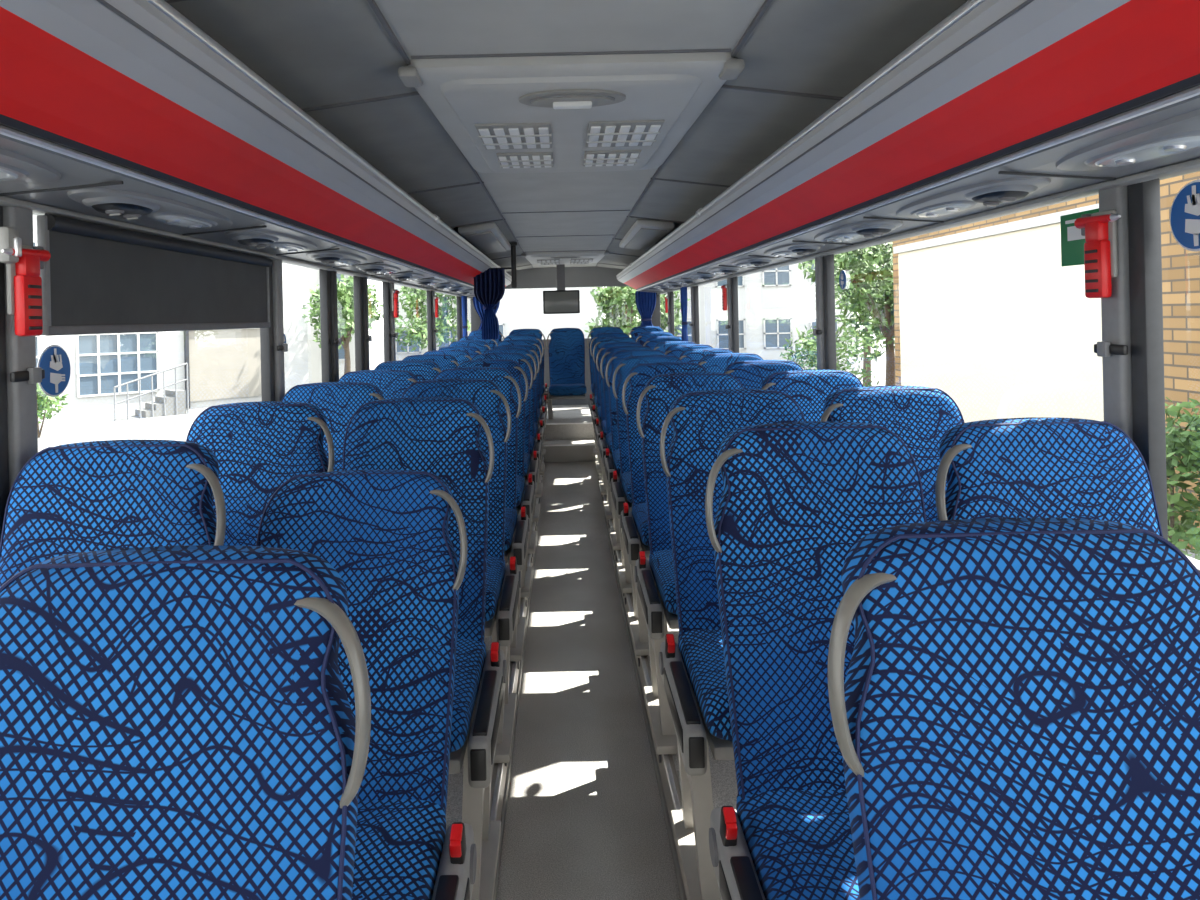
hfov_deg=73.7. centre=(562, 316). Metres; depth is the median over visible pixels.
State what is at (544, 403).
passenger seat
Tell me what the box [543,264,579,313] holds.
monitor
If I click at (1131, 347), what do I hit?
pillar
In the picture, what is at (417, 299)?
tree
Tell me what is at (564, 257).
ceiling hatch
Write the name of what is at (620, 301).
tree
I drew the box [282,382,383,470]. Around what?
passenger seat
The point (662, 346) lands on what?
passenger seat
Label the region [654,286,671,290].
unit
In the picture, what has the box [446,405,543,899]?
podium
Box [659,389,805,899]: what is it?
passenger seat
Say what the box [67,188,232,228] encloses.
unit
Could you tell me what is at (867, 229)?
unit
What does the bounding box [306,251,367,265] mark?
unit
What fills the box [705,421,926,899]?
passenger seat
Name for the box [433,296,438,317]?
hammer
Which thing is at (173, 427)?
ground
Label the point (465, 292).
unit
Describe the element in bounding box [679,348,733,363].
passenger seat
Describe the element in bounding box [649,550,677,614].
cushion
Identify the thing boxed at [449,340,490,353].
passenger seat
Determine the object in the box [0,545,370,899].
passenger seat
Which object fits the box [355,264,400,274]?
unit
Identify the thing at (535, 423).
cushion
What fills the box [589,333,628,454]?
passenger seat
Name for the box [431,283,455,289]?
unit
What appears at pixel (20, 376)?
pillar
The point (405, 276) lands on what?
unit
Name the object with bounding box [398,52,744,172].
ceiling hatch
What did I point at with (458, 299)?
pillar
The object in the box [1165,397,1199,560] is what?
bush
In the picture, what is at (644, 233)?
air duct
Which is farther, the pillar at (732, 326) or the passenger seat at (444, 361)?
the pillar at (732, 326)
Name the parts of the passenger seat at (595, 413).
frame, handle, backrest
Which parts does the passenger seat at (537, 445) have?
backrest, handle, frame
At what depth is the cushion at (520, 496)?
4.27 m
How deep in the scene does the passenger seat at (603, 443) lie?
6.23 m
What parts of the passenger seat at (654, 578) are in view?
handle, frame, backrest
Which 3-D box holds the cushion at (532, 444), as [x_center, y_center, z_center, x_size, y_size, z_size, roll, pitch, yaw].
[-0.433,0.960,5.940,0.426,0.134,0.500,-1,0,0]
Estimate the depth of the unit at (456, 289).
7.21 m
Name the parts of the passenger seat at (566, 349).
frame, backrest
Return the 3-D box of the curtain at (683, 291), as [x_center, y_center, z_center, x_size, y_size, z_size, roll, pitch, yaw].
[1.175,-0.007,7.750,0.050,0.560,0.220,-1,0,0]
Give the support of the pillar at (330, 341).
attached to the wall at (33, 212)
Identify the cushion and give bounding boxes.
[352,799,445,899]
[450,639,485,752]
[485,556,505,621]
[504,507,516,550]
[516,475,524,506]
[524,452,529,476]
[530,435,534,453]
[534,422,537,437]
[537,408,539,421]
[549,383,586,395]
[597,406,600,419]
[601,420,605,435]
[606,433,612,451]
[612,449,620,473]
[620,471,631,502]
[632,503,648,545]
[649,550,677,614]
[678,629,731,740]
[736,790,859,899]
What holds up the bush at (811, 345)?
on the ground
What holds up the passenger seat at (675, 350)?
on the podium at (666, 766)
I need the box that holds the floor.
[496,461,680,899]
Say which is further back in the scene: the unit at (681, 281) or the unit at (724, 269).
the unit at (681, 281)
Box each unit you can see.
[0,148,60,183]
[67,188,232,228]
[225,230,316,251]
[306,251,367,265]
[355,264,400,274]
[389,272,424,280]
[413,279,441,285]
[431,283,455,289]
[446,287,466,292]
[458,290,473,294]
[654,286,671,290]
[663,283,684,287]
[675,279,698,284]
[689,273,717,279]
[707,266,741,274]
[731,257,775,267]
[764,243,824,257]
[814,220,902,241]
[896,177,1050,217]
[1056,109,1199,170]
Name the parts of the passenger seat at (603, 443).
handle, frame, backrest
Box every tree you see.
[301,274,382,373]
[395,286,470,351]
[584,286,666,337]
[602,287,690,335]
[797,245,892,385]
[805,242,895,385]
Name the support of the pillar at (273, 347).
attached to the wall at (33, 212)
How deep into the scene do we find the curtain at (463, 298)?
8.93 m
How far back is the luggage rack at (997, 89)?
1.62 m
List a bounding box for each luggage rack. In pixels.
[0,0,510,297]
[616,0,1199,293]
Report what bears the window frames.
in the wall at (171, 343)
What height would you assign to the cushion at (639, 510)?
0.134 m
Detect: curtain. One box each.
[461,296,467,336]
[473,297,499,329]
[474,267,510,339]
[635,291,655,325]
[680,287,687,340]
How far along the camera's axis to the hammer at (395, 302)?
5.42 m
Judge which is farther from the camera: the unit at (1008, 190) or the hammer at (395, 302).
the hammer at (395, 302)
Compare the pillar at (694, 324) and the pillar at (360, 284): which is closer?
the pillar at (360, 284)
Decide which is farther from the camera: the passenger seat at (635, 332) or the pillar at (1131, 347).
the passenger seat at (635, 332)
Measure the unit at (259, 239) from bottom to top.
0.050 m
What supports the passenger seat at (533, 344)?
on the podium at (500, 780)
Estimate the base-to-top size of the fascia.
2.365 m
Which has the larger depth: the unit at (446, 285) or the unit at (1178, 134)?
the unit at (446, 285)
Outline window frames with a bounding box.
[33,240,159,397]
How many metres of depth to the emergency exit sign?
2.00 m
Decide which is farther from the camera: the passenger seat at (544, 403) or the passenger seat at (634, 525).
the passenger seat at (544, 403)
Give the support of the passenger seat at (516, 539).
on the podium at (500, 780)
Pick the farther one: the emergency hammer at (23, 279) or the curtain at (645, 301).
the curtain at (645, 301)
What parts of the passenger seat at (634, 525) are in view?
handle, frame, backrest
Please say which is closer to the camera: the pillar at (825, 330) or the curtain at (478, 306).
the pillar at (825, 330)
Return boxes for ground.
[38,329,1197,558]
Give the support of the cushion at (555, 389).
on the passenger seat at (566, 349)
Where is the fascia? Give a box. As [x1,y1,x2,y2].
[893,204,1098,253]
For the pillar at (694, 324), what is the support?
attached to the wall at (1196, 563)
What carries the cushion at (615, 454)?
on the passenger seat at (611, 462)
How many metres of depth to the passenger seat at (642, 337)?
8.71 m
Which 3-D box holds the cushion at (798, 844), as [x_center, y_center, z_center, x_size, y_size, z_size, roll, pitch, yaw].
[0.546,0.938,1.290,0.426,0.134,0.500,-1,0,0]
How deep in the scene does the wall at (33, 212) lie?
4.45 m
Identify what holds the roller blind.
attached to the wall at (33, 212)
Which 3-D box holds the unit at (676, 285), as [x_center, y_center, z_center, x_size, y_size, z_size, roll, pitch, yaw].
[1.049,-0.294,7.560,0.169,0.050,0.680,-1,0,1]
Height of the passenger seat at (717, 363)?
1.230 m
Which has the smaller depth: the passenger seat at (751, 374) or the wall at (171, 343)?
the passenger seat at (751, 374)
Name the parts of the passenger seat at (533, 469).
backrest, handle, frame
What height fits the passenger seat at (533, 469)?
1.231 m
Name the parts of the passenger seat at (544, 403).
backrest, handle, frame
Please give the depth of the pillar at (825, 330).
3.79 m
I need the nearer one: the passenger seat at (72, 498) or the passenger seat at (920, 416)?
the passenger seat at (72, 498)
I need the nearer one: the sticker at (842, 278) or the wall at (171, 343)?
the sticker at (842, 278)
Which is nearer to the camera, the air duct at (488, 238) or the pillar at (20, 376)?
the pillar at (20, 376)
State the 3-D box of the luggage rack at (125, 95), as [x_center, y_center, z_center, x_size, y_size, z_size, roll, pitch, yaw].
[-0.897,-0.400,4.150,0.590,0.320,11.500,-1,0,0]
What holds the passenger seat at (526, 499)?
on the podium at (500, 780)
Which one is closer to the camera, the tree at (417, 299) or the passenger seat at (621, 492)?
the passenger seat at (621, 492)
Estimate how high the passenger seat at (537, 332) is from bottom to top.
1.228 m
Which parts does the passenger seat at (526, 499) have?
backrest, handle, frame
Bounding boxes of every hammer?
[1,245,50,335]
[392,289,399,317]
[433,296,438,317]
[665,296,668,312]
[721,284,728,310]
[1074,209,1120,297]
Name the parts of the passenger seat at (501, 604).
backrest, handle, frame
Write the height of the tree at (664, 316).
4.422 m
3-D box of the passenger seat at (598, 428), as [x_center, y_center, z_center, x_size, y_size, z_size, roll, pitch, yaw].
[0.515,0.843,6.874,0.499,1.231,0.757,-1,0,0]
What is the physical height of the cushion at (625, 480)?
0.134 m
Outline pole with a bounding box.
[509,242,516,287]
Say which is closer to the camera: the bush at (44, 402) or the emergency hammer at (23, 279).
the emergency hammer at (23, 279)
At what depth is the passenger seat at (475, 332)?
9.64 m
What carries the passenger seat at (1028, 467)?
on the podium at (666, 766)
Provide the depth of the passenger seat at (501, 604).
3.07 m
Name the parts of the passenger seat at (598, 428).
handle, frame, backrest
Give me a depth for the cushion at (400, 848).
1.37 m
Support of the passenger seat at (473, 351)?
on the podium at (500, 780)
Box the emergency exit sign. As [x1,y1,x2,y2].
[1060,208,1098,266]
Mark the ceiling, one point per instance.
(315, 53)
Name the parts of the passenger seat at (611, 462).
handle, frame, backrest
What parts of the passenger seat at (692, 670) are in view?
handle, frame, backrest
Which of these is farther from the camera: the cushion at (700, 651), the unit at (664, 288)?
the unit at (664, 288)
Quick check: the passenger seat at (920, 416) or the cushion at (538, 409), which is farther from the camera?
the cushion at (538, 409)
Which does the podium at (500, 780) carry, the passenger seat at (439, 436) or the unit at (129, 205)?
the passenger seat at (439, 436)
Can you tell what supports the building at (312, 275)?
on the ground
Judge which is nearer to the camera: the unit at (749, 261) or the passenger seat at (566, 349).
the unit at (749, 261)
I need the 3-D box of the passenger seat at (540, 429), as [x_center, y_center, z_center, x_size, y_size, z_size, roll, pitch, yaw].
[-0.406,0.866,6.849,0.499,1.228,0.766,-1,0,0]
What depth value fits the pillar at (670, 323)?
9.25 m
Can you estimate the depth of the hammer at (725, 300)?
5.92 m
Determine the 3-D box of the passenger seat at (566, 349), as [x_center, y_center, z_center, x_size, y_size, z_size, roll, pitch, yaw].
[0.023,0.746,9.368,0.499,1.228,0.765,-1,0,0]
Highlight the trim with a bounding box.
[164,0,843,268]
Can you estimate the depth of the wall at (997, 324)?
12.63 m
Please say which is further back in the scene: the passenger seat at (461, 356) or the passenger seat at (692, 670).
the passenger seat at (461, 356)
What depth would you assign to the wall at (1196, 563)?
2.29 m
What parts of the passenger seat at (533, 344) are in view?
backrest, handle, frame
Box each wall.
[33,212,472,298]
[33,215,308,422]
[470,266,660,404]
[657,169,1199,572]
[892,171,1199,549]
[898,223,1103,422]
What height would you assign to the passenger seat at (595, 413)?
1.229 m
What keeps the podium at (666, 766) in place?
on the floor
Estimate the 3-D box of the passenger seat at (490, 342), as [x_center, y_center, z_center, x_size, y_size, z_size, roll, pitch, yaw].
[-0.912,0.816,8.407,0.458,1.230,0.754,-1,0,0]
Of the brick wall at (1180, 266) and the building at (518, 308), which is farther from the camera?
the building at (518, 308)
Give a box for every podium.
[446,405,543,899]
[594,416,737,899]
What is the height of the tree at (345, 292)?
4.642 m
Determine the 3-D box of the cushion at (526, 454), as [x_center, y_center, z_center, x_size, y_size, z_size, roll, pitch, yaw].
[-0.433,0.960,5.160,0.426,0.134,0.500,-1,0,0]
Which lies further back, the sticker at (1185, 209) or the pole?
the pole
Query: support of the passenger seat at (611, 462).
on the podium at (666, 766)
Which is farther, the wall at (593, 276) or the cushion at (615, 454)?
the wall at (593, 276)
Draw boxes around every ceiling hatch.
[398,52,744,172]
[521,250,608,264]
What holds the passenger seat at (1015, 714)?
on the podium at (666, 766)
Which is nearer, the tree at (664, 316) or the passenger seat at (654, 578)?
the passenger seat at (654, 578)
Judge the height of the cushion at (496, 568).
0.134 m
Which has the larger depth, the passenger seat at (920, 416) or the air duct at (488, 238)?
the air duct at (488, 238)
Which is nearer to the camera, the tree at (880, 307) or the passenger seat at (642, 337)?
the passenger seat at (642, 337)
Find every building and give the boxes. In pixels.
[306,267,354,382]
[394,284,603,360]
[665,255,857,371]
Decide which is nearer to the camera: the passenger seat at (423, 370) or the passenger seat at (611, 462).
the passenger seat at (423, 370)
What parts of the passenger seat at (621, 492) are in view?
handle, frame, backrest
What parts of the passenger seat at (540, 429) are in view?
backrest, handle, frame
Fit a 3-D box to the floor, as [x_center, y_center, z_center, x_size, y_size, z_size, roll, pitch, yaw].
[0.072,1.639,3.000,2.500,0.240,10.800,-1,0,0]
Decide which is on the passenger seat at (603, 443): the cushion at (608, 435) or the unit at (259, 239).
the cushion at (608, 435)
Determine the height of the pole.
0.410 m
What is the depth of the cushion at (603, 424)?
6.65 m
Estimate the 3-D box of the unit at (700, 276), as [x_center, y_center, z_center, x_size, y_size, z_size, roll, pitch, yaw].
[1.049,-0.294,6.000,0.169,0.050,0.680,-1,0,1]
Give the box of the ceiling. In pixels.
[168,0,967,271]
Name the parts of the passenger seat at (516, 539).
backrest, handle, frame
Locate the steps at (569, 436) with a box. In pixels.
[543,405,595,461]
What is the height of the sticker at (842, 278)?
0.090 m
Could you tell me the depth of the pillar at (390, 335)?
5.40 m
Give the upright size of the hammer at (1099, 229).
0.195 m
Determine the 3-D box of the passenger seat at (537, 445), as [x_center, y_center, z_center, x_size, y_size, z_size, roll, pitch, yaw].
[-0.406,0.864,6.065,0.499,1.230,0.759,-1,0,0]
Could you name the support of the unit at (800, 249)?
attached to the luggage rack at (997, 89)
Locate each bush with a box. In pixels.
[37,383,68,437]
[780,317,885,386]
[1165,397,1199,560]
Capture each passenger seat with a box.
[0,439,225,586]
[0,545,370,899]
[186,401,333,545]
[256,470,476,899]
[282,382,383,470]
[338,369,417,398]
[343,397,506,899]
[374,360,440,380]
[401,379,520,762]
[403,354,458,370]
[424,350,471,363]
[434,367,529,661]
[439,346,481,357]
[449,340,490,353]
[457,359,534,597]
[459,335,497,348]
[469,330,503,346]
[471,353,538,553]
[483,348,541,521]
[493,345,544,496]
[498,339,545,474]
[503,335,547,456]
[509,329,545,398]
[544,328,586,418]
[587,327,623,397]
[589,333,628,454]
[591,337,636,472]
[594,342,642,494]
[598,346,651,518]
[603,349,665,549]
[610,355,681,592]
[620,362,706,655]
[628,326,663,342]
[634,372,743,754]
[636,332,673,344]
[643,336,681,349]
[654,341,695,352]
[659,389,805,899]
[665,344,712,357]
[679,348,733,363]
[698,353,762,372]
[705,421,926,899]
[724,360,802,389]
[761,370,863,421]
[820,386,964,521]
[828,517,1199,899]
[935,417,1162,536]
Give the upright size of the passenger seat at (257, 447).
1.228 m
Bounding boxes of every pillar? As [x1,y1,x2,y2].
[0,206,44,540]
[260,259,287,400]
[319,269,341,381]
[353,276,371,370]
[382,282,397,361]
[427,290,437,350]
[456,296,462,340]
[666,292,674,335]
[689,286,699,343]
[726,277,738,352]
[813,254,836,369]
[1094,178,1167,539]
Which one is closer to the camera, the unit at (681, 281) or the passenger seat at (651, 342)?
the unit at (681, 281)
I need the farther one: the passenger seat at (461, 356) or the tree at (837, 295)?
the tree at (837, 295)
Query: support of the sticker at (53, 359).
attached to the window
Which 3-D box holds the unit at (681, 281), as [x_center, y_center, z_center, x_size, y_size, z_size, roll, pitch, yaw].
[1.049,-0.294,6.780,0.169,0.050,0.680,-1,0,1]
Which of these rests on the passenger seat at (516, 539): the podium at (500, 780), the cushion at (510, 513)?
the cushion at (510, 513)
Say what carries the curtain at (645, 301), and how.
hanging from the luggage rack at (997, 89)
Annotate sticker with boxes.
[37,345,70,396]
[839,270,846,289]
[1170,179,1199,250]
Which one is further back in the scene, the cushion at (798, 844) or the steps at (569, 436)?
the steps at (569, 436)
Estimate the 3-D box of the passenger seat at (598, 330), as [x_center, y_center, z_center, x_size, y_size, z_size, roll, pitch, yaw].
[0.529,0.734,9.369,0.458,1.228,0.757,-1,0,0]
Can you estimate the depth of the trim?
2.29 m
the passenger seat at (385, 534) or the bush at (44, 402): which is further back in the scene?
the bush at (44, 402)
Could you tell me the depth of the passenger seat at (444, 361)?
5.55 m
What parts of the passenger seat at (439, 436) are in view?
backrest, frame, handle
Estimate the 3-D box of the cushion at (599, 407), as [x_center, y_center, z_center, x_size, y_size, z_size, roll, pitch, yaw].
[0.546,0.908,7.530,0.426,0.134,0.500,-1,0,0]
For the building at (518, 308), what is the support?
on the ground
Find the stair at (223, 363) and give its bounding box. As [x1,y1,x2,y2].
[114,328,260,420]
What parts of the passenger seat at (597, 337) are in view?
handle, frame, backrest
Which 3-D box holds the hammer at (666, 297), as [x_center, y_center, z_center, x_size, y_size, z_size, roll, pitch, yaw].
[1.205,-0.145,9.290,0.038,0.195,0.130,-1,0,0]
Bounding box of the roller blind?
[37,213,272,335]
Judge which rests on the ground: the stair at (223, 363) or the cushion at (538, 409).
the stair at (223, 363)
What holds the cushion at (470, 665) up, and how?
on the passenger seat at (439, 436)
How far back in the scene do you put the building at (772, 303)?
36.00 m
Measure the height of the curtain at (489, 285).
0.618 m
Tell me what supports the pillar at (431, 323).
attached to the wall at (33, 212)
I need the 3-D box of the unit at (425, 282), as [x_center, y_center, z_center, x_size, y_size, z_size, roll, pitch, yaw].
[-0.991,-0.248,5.880,0.169,0.050,0.680,-1,0,1]
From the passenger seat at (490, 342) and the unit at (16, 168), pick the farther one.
the passenger seat at (490, 342)
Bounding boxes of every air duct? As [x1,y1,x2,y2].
[458,222,510,253]
[619,219,674,249]
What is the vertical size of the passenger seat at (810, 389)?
1.230 m
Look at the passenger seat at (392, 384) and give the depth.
4.01 m

